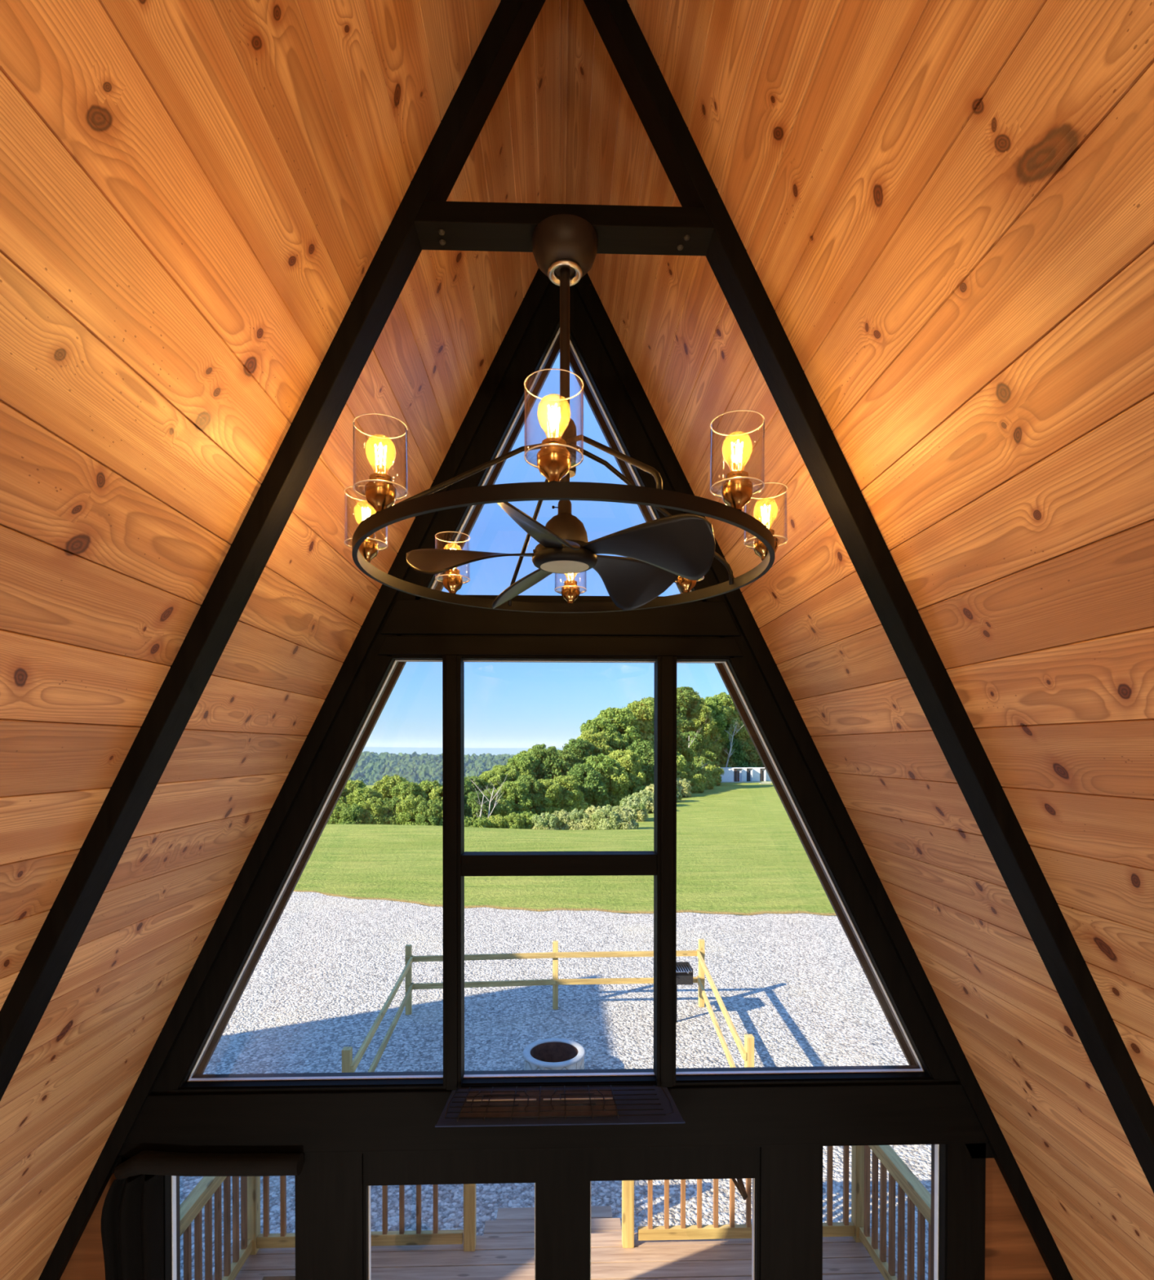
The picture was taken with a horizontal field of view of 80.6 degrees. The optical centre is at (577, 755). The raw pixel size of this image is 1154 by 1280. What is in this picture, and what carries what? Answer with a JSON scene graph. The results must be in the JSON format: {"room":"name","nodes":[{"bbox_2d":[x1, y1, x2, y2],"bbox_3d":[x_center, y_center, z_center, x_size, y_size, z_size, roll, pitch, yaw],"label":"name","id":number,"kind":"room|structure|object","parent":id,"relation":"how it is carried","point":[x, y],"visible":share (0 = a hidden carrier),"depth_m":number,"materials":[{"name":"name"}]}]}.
{"room":"a-frame cabin interior","nodes":[
{"label":"a-frame cabin interior","id":0,"kind":"room"},
{"bbox_2d":[59,1173,115,1279],"bbox_3d":[-2.528,2.668,3.035,1.133,2.300,0.060,0,1,-2],"label":"wall","id":1,"kind":"structure","parent":0,"point":[86,1261],"depth_m":3.01,"materials":[{"name":"brown wood"}]},
{"bbox_2d":[0,0,564,1279],"bbox_3d":[-1.505,0.800,-0.035,3.049,6.184,6.600,0,1,-2],"label":"wall","id":2,"kind":"structure","parent":0,"point":[197,197],"depth_m":1.53,"materials":[{"name":"brown wood"}]},
{"bbox_2d":[111,282,995,1279],"bbox_3d":[-0.069,0.744,3.068,4.095,6.151,0.118,0,1,-2],"label":"wall","id":3,"kind":"structure","parent":0,"point":[329,1186],"depth_m":3.00,"materials":[{"name":"black wood"}]},
{"bbox_2d":[163,1175,180,1279],"bbox_3d":[-1.525,2.635,3.052,0.600,1.788,0.113,0,1,-2],"label":"window","id":4,"kind":"structure","parent":3,"relation":"in","point":[171,1183],"depth_m":3.03,"materials":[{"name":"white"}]},
{"bbox_2d":[100,1150,303,1279],"bbox_3d":[-1.615,2.610,2.932,0.837,1.820,0.097,0,1,-2],"label":"drape","id":5,"kind":"object","parent":3,"relation":"hanging from","point":[132,1233],"visible":1,"depth_m":2.90,"materials":[{"name":"black fabric"}]},
{"bbox_2d":[38,268,551,1279],"bbox_3d":[-1.581,0.745,2.959,3.028,6.149,0.048,0,1,-2],"label":"trim","id":6,"kind":"structure","parent":3,"relation":"attached to","point":[98,1180],"depth_m":2.94,"materials":[{"name":"black wood"}]},
{"bbox_2d":[195,337,559,1074],"bbox_3d":[-1.710,0.802,3.275,3.268,7.159,0.030,0,1,-2],"label":"trim","id":7,"kind":"structure","parent":3,"relation":"attached to","point":[211,1047],"depth_m":3.27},
{"bbox_2d":[363,1150,563,1279],"bbox_3d":[-0.506,2.781,3.030,0.886,2.056,0.125,0,1,-2],"label":"door","id":8,"kind":"structure","parent":3,"relation":"in","point":[544,1168],"depth_m":3.03,"materials":[{"name":"black wood"}]},
{"bbox_2d":[119,1082,988,1155],"bbox_3d":[-0.068,1.605,3.013,3.860,0.260,0.018,0,1,-2],"label":"beam","id":9,"kind":"structure","parent":3,"relation":"attached to","point":[241,1122],"depth_m":3.00,"materials":[{"name":"black wood"}]},
{"bbox_2d":[178,654,933,1089],"bbox_3d":[-0.069,0.511,3.056,3.390,1.913,0.147,0,1,-2],"label":"window","id":10,"kind":"structure","parent":3,"relation":"in","point":[661,862],"depth_m":3.00,"materials":[{"name":"black wood"}]},
{"bbox_2d":[380,599,740,635],"bbox_3d":[-0.066,-0.606,2.988,1.580,0.148,0.022,0,1,-2],"label":"trim","id":11,"kind":"structure","parent":3,"relation":"attached to","point":[406,616],"depth_m":2.98,"materials":[{"name":"black wood"}]},
{"bbox_2d":[435,1084,685,1127],"bbox_3d":[-0.070,1.525,2.932,1.055,0.161,0.137,0,1,-2],"label":"air vent","id":12,"kind":"object","parent":3,"relation":"attached to","point":[540,1105],"visible":1,"depth_m":2.92,"materials":[{"name":"black plastic"}]},
{"bbox_2d":[377,635,743,656],"bbox_3d":[-0.067,-0.482,2.994,1.609,0.081,0.014,0,1,-2],"label":"trim","id":13,"kind":"structure","parent":3,"relation":"attached to","point":[392,645],"depth_m":2.99,"materials":[{"name":"black wood"}]},
{"bbox_2d":[426,317,696,597],"bbox_3d":[-0.068,-1.334,3.055,1.263,1.282,0.113,0,1,-2],"label":"window","id":14,"kind":"structure","parent":3,"relation":"in","point":[583,366],"depth_m":3.04,"materials":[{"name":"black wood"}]},
{"bbox_2d":[563,1146,759,1279],"bbox_3d":[0.381,2.782,3.056,0.889,2.056,0.125,0,1,-2],"label":"door","id":15,"kind":"structure","parent":3,"relation":"in","point":[580,1167],"depth_m":3.05,"materials":[{"name":"black wood"}]},
{"bbox_2d":[573,272,1073,1279],"bbox_3d":[1.446,0.746,3.047,3.028,6.149,0.048,0,1,-2],"label":"trim","id":16,"kind":"structure","parent":3,"relation":"attached to","point":[1006,1162],"depth_m":3.01,"materials":[{"name":"black wood"}]},
{"bbox_2d":[822,1143,946,1279],"bbox_3d":[1.387,2.636,3.136,0.593,1.788,0.113,0,1,-2],"label":"window","id":17,"kind":"structure","parent":3,"relation":"in","point":[939,1152],"depth_m":3.13,"materials":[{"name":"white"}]},
{"bbox_2d":[562,0,1153,1279],"bbox_3d":[1.543,0.802,0.053,3.049,6.184,6.600,0,1,-2],"label":"wall","id":18,"kind":"structure","parent":0,"point":[944,210],"depth_m":1.54,"materials":[{"name":"brown wood"}]},
{"bbox_2d":[569,349,916,1065],"bbox_3d":[1.556,0.803,3.370,3.268,7.159,0.030,0,1,-2],"label":"trim","id":19,"kind":"structure","parent":18,"relation":"attached to","point":[573,364],"depth_m":3.34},
{"bbox_2d":[985,1157,1053,1279],"bbox_3d":[2.386,2.670,3.177,1.133,2.300,0.060,0,1,-2],"label":"wall","id":20,"kind":"structure","parent":0,"point":[1012,1252],"depth_m":3.13,"materials":[{"name":"brown wood"}]},
{"bbox_3d":[0.020,3.911,-0.060,6.200,0.120,6.400,0,1,-2],"label":"floor","id":21,"kind":"structure","parent":0,"visible":0},
{"bbox_2d":[0,0,1153,1192],"bbox_3d":[-0.034,0.760,1.857,6.051,6.144,0.106,0,1,-2],"label":"roof truss","id":22,"kind":"object","parent":21,"relation":"on","point":[424,220],"visible":0.96,"depth_m":1.81,"materials":[{"name":"black wood"}]},
{"bbox_2d":[343,213,787,613],"bbox_3d":[-0.033,-0.925,1.841,1.116,0.937,1.116,0,1,24],"label":"fan","id":23,"kind":"object","parent":22,"relation":"hanging from","point":[660,553],"visible":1,"depth_m":1.76,"materials":[{"name":"metal"}]},
{"bbox_2d":[343,485,387,562],"bbox_3d":[-0.575,-0.623,1.855,0.114,0.187,0.114,0,1,-2],"label":"lamp","id":24,"kind":"object","parent":23,"relation":"attached to","point":[369,549],"depth_m":1.84,"materials":[{"name":"clear glass"}]},
{"bbox_2d":[352,413,408,513],"bbox_3d":[-0.424,-0.619,1.468,0.114,0.187,0.114,0,1,-2],"label":"lamp","id":25,"kind":"object","parent":23,"relation":"attached to","point":[380,493],"depth_m":1.45,"materials":[{"name":"clear glass"}]},
{"bbox_2d":[435,531,470,593],"bbox_3d":[-0.409,-0.626,2.235,0.114,0.187,0.114,0,1,-2],"label":"lamp","id":26,"kind":"object","parent":23,"relation":"attached to","point":[452,581],"depth_m":2.21,"materials":[{"name":"clear glass"}]},
{"bbox_2d":[524,368,583,481],"bbox_3d":[-0.044,-0.617,1.302,0.114,0.187,0.114,0,1,-2],"label":"lamp","id":27,"kind":"object","parent":23,"relation":"attached to","point":[553,458],"depth_m":1.28,"materials":[{"name":"clear glass"}]},
{"bbox_2d":[554,573,586,603],"bbox_3d":[-0.022,-0.627,2.385,0.114,0.187,0.114,0,1,-2],"label":"lamp","id":28,"kind":"object","parent":23,"relation":"attached to","point":[571,590],"depth_m":2.37,"materials":[{"name":"clear glass"}]},
{"bbox_2d":[674,575,704,592],"bbox_3d":[0.357,-0.625,2.219,0.114,0.187,0.114,0,1,-2],"label":"socket","id":29,"kind":"object","parent":23,"relation":"attached to","point":[686,585],"depth_m":2.20,"materials":[{"name":"gold metal"}]},
{"bbox_2d":[710,409,764,511],"bbox_3d":[0.342,-0.618,1.453,0.114,0.187,0.114,0,1,-2],"label":"lamp","id":30,"kind":"object","parent":23,"relation":"attached to","point":[737,489],"depth_m":1.43,"materials":[{"name":"clear glass"}]},
{"bbox_2d":[743,482,787,560],"bbox_3d":[0.509,-0.622,1.833,0.114,0.187,0.114,0,1,-2],"label":"lamp","id":31,"kind":"object","parent":23,"relation":"attached to","point":[759,548],"depth_m":1.82,"materials":[{"name":"clear glass"}]},
{"label":"outside","id":32,"kind":"structure","parent":0,"visible":0},
{"bbox_2d":[362,746,563,755],"bbox_3d":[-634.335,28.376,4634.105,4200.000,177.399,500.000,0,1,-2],"label":"hills","id":33,"kind":"structure","parent":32,"point":[477,751],"depth_m":4464.94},
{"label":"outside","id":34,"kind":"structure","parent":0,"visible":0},
{"bbox_2d":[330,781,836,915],"bbox_3d":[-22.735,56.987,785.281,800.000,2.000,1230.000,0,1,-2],"label":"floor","id":35,"kind":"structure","parent":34,"point":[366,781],"depth_m":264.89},
{"bbox_2d":[348,751,515,785],"bbox_3d":[-110.869,24.566,632.777,486.944,59.839,164.679,0,1,-2],"label":"forest","id":36,"kind":"object","parent":35,"relation":"on","point":[371,766],"visible":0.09,"depth_m":650.34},
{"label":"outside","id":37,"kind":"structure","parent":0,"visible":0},
{"bbox_2d":[293,781,836,915],"bbox_3d":[-12.684,5.864,93.171,260.000,4.932,153.129,0,1,-2],"label":"lawn","id":38,"kind":"structure","parent":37,"point":[740,851],"depth_m":25.68,"materials":[{"name":"plant"}]},
{"bbox_2d":[326,800,346,824],"bbox_3d":[-18.395,5.683,51.530,2.758,4.603,2.788,0,1,35],"label":"bush","id":39,"kind":"object","parent":38,"relation":"on","point":[333,820],"visible":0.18,"depth_m":50.63,"materials":[{"name":"green plant"}]},
{"bbox_2d":[337,803,366,824],"bbox_3d":[-16.530,5.601,50.687,2.601,4.235,2.561,0,1,8],"label":"bush","id":40,"kind":"object","parent":38,"relation":"on","point":[353,815],"visible":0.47,"depth_m":50.05,"materials":[{"name":"green plant"}]},
{"bbox_2d":[342,779,366,797],"bbox_3d":[-19.689,5.474,59.913,4.482,6.844,4.458,0,1,27],"label":"broadleaf tree","id":41,"kind":"object","parent":38,"relation":"on","point":[350,785],"visible":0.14,"depth_m":58.90,"materials":[{"name":"green plant"}]},
{"bbox_2d":[346,786,383,807],"bbox_3d":[-17.021,5.675,55.591,4.353,6.322,3.710,0,1,1],"label":"broadleaf tree","id":42,"kind":"object","parent":38,"relation":"on","point":[360,794],"visible":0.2,"depth_m":54.49,"materials":[{"name":"green plant"}]},
{"bbox_2d":[357,796,388,824],"bbox_3d":[-15.300,5.631,51.519,2.971,5.054,3.124,0,1,-23],"label":"bush","id":43,"kind":"object","parent":38,"relation":"on","point":[372,807],"visible":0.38,"depth_m":51.01,"materials":[{"name":"green plant"}]},
{"bbox_2d":[376,795,400,824],"bbox_3d":[-14.165,5.709,52.721,3.500,5.258,3.228,0,1,-11],"label":"bush","id":44,"kind":"object","parent":38,"relation":"on","point":[389,817],"visible":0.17,"depth_m":51.62,"materials":[{"name":"green plant"}]},
{"bbox_2d":[371,774,408,800],"bbox_3d":[-16.480,5.393,60.609,4.682,7.586,5.586,0,1,28],"label":"broadleaf tree","id":45,"kind":"object","parent":38,"relation":"on","point":[384,786],"visible":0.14,"depth_m":59.19,"materials":[{"name":"green plant"}]},
{"bbox_2d":[390,781,430,803],"bbox_3d":[-13.834,5.535,56.722,4.397,6.883,3.783,0,1,-36],"label":"broadleaf tree","id":46,"kind":"object","parent":38,"relation":"on","point":[406,788],"visible":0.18,"depth_m":55.99,"materials":[{"name":"green plant"}]},
{"bbox_2d":[395,793,428,825],"bbox_3d":[-12.392,5.616,51.705,3.334,5.464,3.238,0,1,22],"label":"bush","id":47,"kind":"object","parent":38,"relation":"on","point":[406,809],"visible":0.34,"depth_m":50.88,"materials":[{"name":"green plant"}]},
{"bbox_2d":[415,798,442,826],"bbox_3d":[-10.831,5.538,50.860,2.711,4.751,2.776,0,1,-3],"label":"bush","id":48,"kind":"object","parent":38,"relation":"on","point":[429,812],"visible":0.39,"depth_m":50.03,"materials":[{"name":"green plant"}]},
{"bbox_2d":[464,791,493,819],"bbox_3d":[-8.633,5.961,57.773,3.177,5.940,2.952,0,1,-6],"label":"broadleaf tree","id":49,"kind":"object","parent":38,"relation":"on","point":[472,807],"visible":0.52,"depth_m":57.06,"materials":[{"name":"green plant"}]},
{"bbox_2d":[477,769,508,790],"bbox_3d":[-8.438,5.095,65.873,4.292,7.435,4.110,0,1,6],"label":"broadleaf tree","id":50,"kind":"object","parent":38,"relation":"on","point":[491,778],"visible":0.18,"depth_m":65.09,"materials":[{"name":"green plant"}]},
{"bbox_2d":[482,788,513,817],"bbox_3d":[-7.344,5.854,59.842,3.496,6.065,3.493,1,1,44],"label":"broadleaf tree","id":51,"kind":"object","parent":38,"relation":"on","point":[503,807],"visible":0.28,"depth_m":59.06,"materials":[{"name":"green plant"}]},
{"bbox_2d":[490,764,522,782],"bbox_3d":[-7.341,4.822,67.882,4.673,7.990,4.950,0,1,22],"label":"broadleaf tree","id":52,"kind":"object","parent":38,"relation":"on","point":[508,771],"visible":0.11,"depth_m":66.72,"materials":[{"name":"green plant"}]},
{"bbox_2d":[502,812,526,829],"bbox_3d":[-4.841,5.597,49.949,2.140,2.916,2.132,0,1,28],"label":"leafy shrub","id":53,"kind":"object","parent":38,"relation":"on","point":[513,820],"visible":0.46,"depth_m":49.50,"materials":[{"name":"green plant"}]},
{"bbox_2d":[497,780,533,813],"bbox_3d":[-6.174,5.554,62.915,4.102,6.600,4.226,0,1,-10],"label":"broadleaf tree","id":54,"kind":"object","parent":38,"relation":"on","point":[514,791],"visible":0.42,"depth_m":61.99,"materials":[{"name":"green plant"}]},
{"bbox_2d":[506,752,541,780],"bbox_3d":[-6.293,4.236,72.116,5.063,9.140,5.942,0,1,39],"label":"broadleaf tree","id":55,"kind":"object","parent":38,"relation":"on","point":[526,765],"visible":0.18,"depth_m":70.98,"materials":[{"name":"green plant"}]},
{"bbox_2d":[515,774,544,814],"bbox_3d":[-4.727,5.289,65.160,4.226,7.087,4.315,0,1,28],"label":"broadleaf tree","id":56,"kind":"object","parent":38,"relation":"on","point":[534,786],"visible":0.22,"depth_m":64.19,"materials":[{"name":"green plant"}]},
{"bbox_2d":[530,811,560,830],"bbox_3d":[-2.242,5.449,49.978,2.268,2.689,2.269,0,1,28],"label":"leafy shrub","id":57,"kind":"object","parent":38,"relation":"on","point":[543,821],"visible":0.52,"depth_m":49.49,"materials":[{"name":"green plant"}]},
{"bbox_2d":[530,778,562,814],"bbox_3d":[-2.823,5.343,66.144,3.789,6.349,4.416,0,1,24],"label":"broadleaf tree","id":58,"kind":"object","parent":38,"relation":"on","point":[551,788],"visible":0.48,"depth_m":64.80,"materials":[{"name":"green plant"}]},
{"bbox_2d":[526,743,570,785],"bbox_3d":[-3.080,3.741,73.850,5.504,10.157,5.446,0,1,2],"label":"broadleaf tree","id":59,"kind":"object","parent":38,"relation":"on","point":[550,766],"visible":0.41,"depth_m":72.47,"materials":[{"name":"green plant"}]},
{"bbox_2d":[179,891,931,1279],"bbox_3d":[-0.504,4.170,18.027,120.000,0.001,63.984,0,1,-2],"label":"gravel drive","id":60,"kind":"structure","parent":38,"relation":"on","point":[329,966],"depth_m":11.26,"materials":[{"name":"gravel"}]},
{"bbox_2d":[342,938,754,1072],"bbox_3d":[-0.274,3.691,9.406,4.970,1.130,4.146,0,1,-2],"label":"rail fence","id":61,"kind":"object","parent":60,"relation":"on","point":[348,1065],"visible":0.83,"depth_m":11.12,"materials":[{"name":"wood"}]},
{"bbox_2d":[483,1205,622,1235],"bbox_3d":[-0.208,4.154,5.893,1.170,0.275,0.650,0,1,-2],"label":"steps","id":62,"kind":"structure","parent":60,"relation":"on","point":[509,1220],"depth_m":5.85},
{"bbox_2d":[523,1038,585,1070],"bbox_3d":[-0.302,4.080,8.986,0.820,0.360,0.820,0,1,-2],"label":"fire pit","id":63,"kind":"object","parent":60,"relation":"on","point":[547,1053],"visible":0.66,"depth_m":9.16,"materials":[{"name":"stone"}]},
{"bbox_2d":[212,1227,906,1279],"bbox_3d":[-0.108,4.127,4.360,5.240,0.400,2.421,0,1,-2],"label":"wooden deck","id":64,"kind":"object","parent":60,"relation":"on","point":[495,1257],"visible":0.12,"depth_m":5.28,"materials":[{"name":"wood"}]},
{"bbox_2d":[179,1176,260,1279],"bbox_3d":[-2.537,3.410,4.298,0.090,1.030,2.240,0,1,-2],"label":"deck railing","id":65,"kind":"object","parent":64,"relation":"on","point":[191,1208],"visible":0.53,"depth_m":4.84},
{"bbox_2d":[257,1175,475,1251],"bbox_3d":[-1.663,3.400,5.388,1.710,1.030,0.090,0,1,-2],"label":"deck railing","id":66,"kind":"object","parent":64,"relation":"on","point":[402,1237],"visible":0.33,"depth_m":5.38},
{"bbox_2d":[622,1145,854,1248],"bbox_3d":[1.302,3.401,5.474,1.877,1.030,0.090,0,1,-2],"label":"deck railing","id":67,"kind":"object","parent":64,"relation":"on","point":[830,1228],"visible":0.38,"depth_m":5.45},
{"bbox_2d":[851,1145,931,1279],"bbox_3d":[2.321,3.413,4.438,0.090,1.030,2.240,0,1,-2],"label":"deck railing","id":68,"kind":"object","parent":64,"relation":"on","point":[918,1196],"visible":0.68,"depth_m":4.98,"materials":[{"name":"wood"}]},
{"bbox_2d":[675,961,693,1022],"bbox_3d":[1.567,3.793,10.783,0.500,0.900,0.492,0,1,-2],"label":"grill","id":69,"kind":"object","parent":60,"relation":"on","point":[684,969],"visible":0.49,"depth_m":10.81,"materials":[{"name":"metal"}]},
{"bbox_2d":[550,808,575,830],"bbox_3d":[-1.194,5.216,51.097,2.216,2.454,2.193,0,1,25],"label":"leafy shrub","id":70,"kind":"object","parent":38,"relation":"on","point":[562,815],"visible":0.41,"depth_m":50.31,"materials":[{"name":"green plant"}]},
{"bbox_2d":[556,749,579,770],"bbox_3d":[-1.141,3.956,77.866,5.659,9.518,6.071,0,1,16],"label":"broadleaf tree","id":71,"kind":"object","parent":38,"relation":"on","point":[569,757],"visible":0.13,"depth_m":77.43,"materials":[{"name":"green plant"}]},
{"bbox_2d":[552,775,588,812],"bbox_3d":[-0.996,5.082,67.820,4.518,6.356,4.643,0,1,6],"label":"broadleaf tree","id":72,"kind":"object","parent":38,"relation":"on","point":[571,797],"visible":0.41,"depth_m":66.84,"materials":[{"name":"green plant"}]},
{"bbox_2d":[561,808,588,830],"bbox_3d":[-0.093,5.079,50.879,2.154,2.343,2.131,0,1,32],"label":"leafy shrub","id":73,"kind":"object","parent":38,"relation":"on","point":[575,814],"visible":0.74,"depth_m":50.28,"materials":[{"name":"green plant"}]},
{"bbox_2d":[562,737,595,764],"bbox_3d":[-0.008,3.248,81.963,5.741,10.834,5.986,0,1,5],"label":"broadleaf tree","id":74,"kind":"object","parent":38,"relation":"on","point":[576,746],"visible":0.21,"depth_m":80.69,"materials":[{"name":"green plant"}]},
{"bbox_2d":[566,762,610,808],"bbox_3d":[0.938,4.570,72.083,4.964,7.777,5.527,0,1,24],"label":"broadleaf tree","id":75,"kind":"object","parent":38,"relation":"on","point":[590,784],"visible":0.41,"depth_m":70.95,"materials":[{"name":"green plant"}]},
{"bbox_2d":[574,804,608,830],"bbox_3d":[1.062,4.928,51.055,2.505,2.469,2.436,0,1,-31],"label":"leafy shrub","id":76,"kind":"object","parent":38,"relation":"on","point":[587,824],"visible":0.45,"depth_m":50.23,"materials":[{"name":"green plant"}]},
{"bbox_2d":[576,728,613,756],"bbox_3d":[1.350,2.642,84.669,6.365,11.941,5.714,0,1,-3],"label":"broadleaf tree","id":77,"kind":"object","parent":38,"relation":"on","point":[599,740],"visible":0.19,"depth_m":83.31,"materials":[{"name":"green plant"}]},
{"bbox_2d":[579,717,630,751],"bbox_3d":[3.569,1.765,88.498,7.669,13.538,7.444,0,1,-35],"label":"broadleaf tree","id":78,"kind":"object","parent":38,"relation":"on","point":[606,726],"visible":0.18,"depth_m":86.31,"materials":[{"name":"green plant"}]},
{"bbox_2d":[582,753,630,808],"bbox_3d":[2.885,3.887,76.180,6.080,8.356,5.308,0,1,-12],"label":"broadleaf tree","id":79,"kind":"object","parent":38,"relation":"on","point":[615,775],"visible":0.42,"depth_m":74.81,"materials":[{"name":"green plant"}]},
{"bbox_2d":[591,804,626,829],"bbox_3d":[2.369,4.816,50.053,2.604,2.475,2.450,0,1,-40],"label":"leafy shrub","id":80,"kind":"object","parent":38,"relation":"on","point":[601,816],"visible":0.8,"depth_m":49.29,"materials":[{"name":"green plant"}]},
{"bbox_2d":[596,706,644,749],"bbox_3d":[5.535,0.794,90.204,8.456,14.743,9.665,0,1,-8],"label":"broadleaf tree","id":81,"kind":"object","parent":38,"relation":"on","point":[624,719],"visible":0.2,"depth_m":88.77,"materials":[{"name":"green plant"}]},
{"bbox_2d":[608,804,639,829],"bbox_3d":[3.379,4.809,50.138,2.324,2.413,2.231,0,1,31],"label":"leafy shrub","id":82,"kind":"object","parent":38,"relation":"on","point":[629,821],"visible":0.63,"depth_m":49.62,"materials":[{"name":"green plant"}]},
{"bbox_2d":[608,749,646,804],"bbox_3d":[5.568,3.181,79.879,6.256,7.990,6.629,0,1,-1],"label":"broadleaf tree","id":83,"kind":"object","parent":38,"relation":"on","point":[628,759],"visible":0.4,"depth_m":78.76,"materials":[{"name":"green plant"}]},
{"bbox_2d":[619,794,648,822],"bbox_3d":[4.797,4.563,57.222,2.502,2.703,2.393,0,1,-3],"label":"leafy shrub","id":84,"kind":"object","parent":38,"relation":"on","point":[640,804],"visible":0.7,"depth_m":56.63,"materials":[{"name":"green plant"}]},
{"bbox_2d":[615,699,653,743],"bbox_3d":[8.459,-0.076,94.941,8.868,15.353,8.616,0,1,-4],"label":"broadleaf tree","id":85,"kind":"object","parent":38,"relation":"on","point":[645,709],"visible":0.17,"depth_m":92.06,"materials":[{"name":"green plant"}]},
{"bbox_2d":[622,739,653,786],"bbox_3d":[7.705,2.359,85.118,7.021,8.845,7.064,0,1,0],"label":"broadleaf tree","id":86,"kind":"object","parent":38,"relation":"on","point":[645,749],"visible":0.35,"depth_m":83.29,"materials":[{"name":"green plant"}]},
{"bbox_2d":[632,789,653,813],"bbox_3d":[6.372,4.548,64.150,2.894,2.805,2.863,0,1,-10],"label":"leafy shrub","id":87,"kind":"object","parent":38,"relation":"on","point":[649,797],"visible":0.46,"depth_m":63.42,"materials":[{"name":"green plant"}]},
{"bbox_2d":[636,696,689,755],"bbox_3d":[11.160,-0.812,97.474,9.891,15.540,9.735,0,1,-14],"label":"broadleaf tree","id":88,"kind":"object","parent":38,"relation":"on","point":[682,741],"visible":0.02,"depth_m":96.26,"materials":[{"name":"green plant"}]},
{"bbox_2d":[652,741,688,779],"bbox_3d":[11.588,1.871,92.515,7.419,9.044,7.691,0,1,-39],"label":"broadleaf tree","id":89,"kind":"object","parent":38,"relation":"on","point":[682,774],"visible":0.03,"depth_m":90.79,"materials":[{"name":"green plant"}]},
{"bbox_2d":[676,777,692,796],"bbox_3d":[12.656,4.204,84.337,3.221,3.098,3.285,0,1,8],"label":"leafy shrub","id":90,"kind":"object","parent":38,"relation":"on","point":[685,788],"visible":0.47,"depth_m":83.35,"materials":[{"name":"green plant"}]},
{"bbox_2d":[676,687,693,733],"bbox_3d":[16.190,-2.437,118.346,7.965,19.046,8.159,0,1,-37],"label":"broadleaf tree","id":91,"kind":"object","parent":38,"relation":"on","point":[683,700],"visible":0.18,"depth_m":116.60,"materials":[{"name":"green plant"}]},
{"bbox_2d":[677,745,697,773],"bbox_3d":[14.144,1.386,100.332,7.788,10.236,7.304,0,1,-41],"label":"broadleaf tree","id":92,"kind":"object","parent":38,"relation":"on","point":[688,754],"visible":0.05,"depth_m":98.98,"materials":[{"name":"green plant"}]},
{"bbox_2d":[680,686,705,716],"bbox_3d":[19.509,-2.996,122.670,7.134,19.133,7.617,1,1,43],"label":"broadleaf tree","id":93,"kind":"object","parent":38,"relation":"on","point":[697,700],"visible":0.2,"depth_m":120.86,"materials":[{"name":"green plant"}]},
{"bbox_2d":[685,770,706,793],"bbox_3d":[15.693,3.836,92.508,3.846,3.744,3.829,0,1,7],"label":"leafy shrub","id":94,"kind":"object","parent":38,"relation":"on","point":[697,783],"visible":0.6,"depth_m":91.39,"materials":[{"name":"green plant"}]},
{"bbox_2d":[680,731,713,768],"bbox_3d":[18.631,0.912,112.401,7.958,10.063,7.375,0,1,17],"label":"broadleaf tree","id":95,"kind":"object","parent":38,"relation":"on","point":[699,740],"visible":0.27,"depth_m":111.12,"materials":[{"name":"green plant"}]},
{"bbox_2d":[684,703,719,765],"bbox_3d":[21.124,-1.819,120.666,8.392,14.931,7.163,0,1,13],"label":"broadleaf tree","id":96,"kind":"object","parent":38,"relation":"on","point":[700,717],"visible":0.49,"depth_m":118.58,"materials":[{"name":"green plant"}]},
{"bbox_2d":[695,766,715,789],"bbox_3d":[18.195,3.637,100.572,4.546,4.158,4.278,0,1,-1],"label":"leafy shrub","id":97,"kind":"object","parent":38,"relation":"on","point":[709,783],"visible":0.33,"depth_m":99.59,"materials":[{"name":"green plant"}]},
{"bbox_2d":[703,764,724,786],"bbox_3d":[21.223,3.439,108.734,4.454,4.216,4.158,0,1,22],"label":"leafy shrub","id":98,"kind":"object","parent":38,"relation":"on","point":[716,772],"visible":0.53,"depth_m":107.71,"materials":[{"name":"green plant"}]},
{"bbox_2d":[703,696,729,756],"bbox_3d":[24.613,-2.974,127.835,8.655,16.585,8.109,0,1,-19],"label":"broadleaf tree","id":99,"kind":"object","parent":38,"relation":"on","point":[719,713],"visible":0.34,"depth_m":125.86,"materials":[{"name":"green plant"}]},
{"bbox_2d":[712,692,744,758],"bbox_3d":[28.030,-3.641,132.137,8.453,17.555,9.235,0,1,-42],"label":"broadleaf tree","id":100,"kind":"object","parent":38,"relation":"on","point":[728,704],"visible":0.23,"depth_m":129.54,"materials":[{"name":"green plant"}]},
{"bbox_2d":[720,767,742,781],"bbox_3d":[27.403,3.340,121.883,4.000,2.450,2.700,0,1,2],"label":"cabin","id":101,"kind":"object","parent":38,"relation":"on","point":[731,774],"visible":0.76,"depth_m":120.62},
{"bbox_2d":[722,733,751,767],"bbox_3d":[29.715,-0.012,132.317,8.791,10.520,9.172,0,1,-27],"label":"broadleaf tree","id":102,"kind":"object","parent":38,"relation":"on","point":[736,762],"visible":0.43,"depth_m":128.94,"materials":[{"name":"green plant"}]},
{"bbox_2d":[744,737,763,767],"bbox_3d":[34.053,0.447,132.705,8.870,9.749,8.112,0,1,30],"label":"broadleaf tree","id":103,"kind":"object","parent":38,"relation":"on","point":[753,757],"visible":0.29,"depth_m":130.49,"materials":[{"name":"green plant"}]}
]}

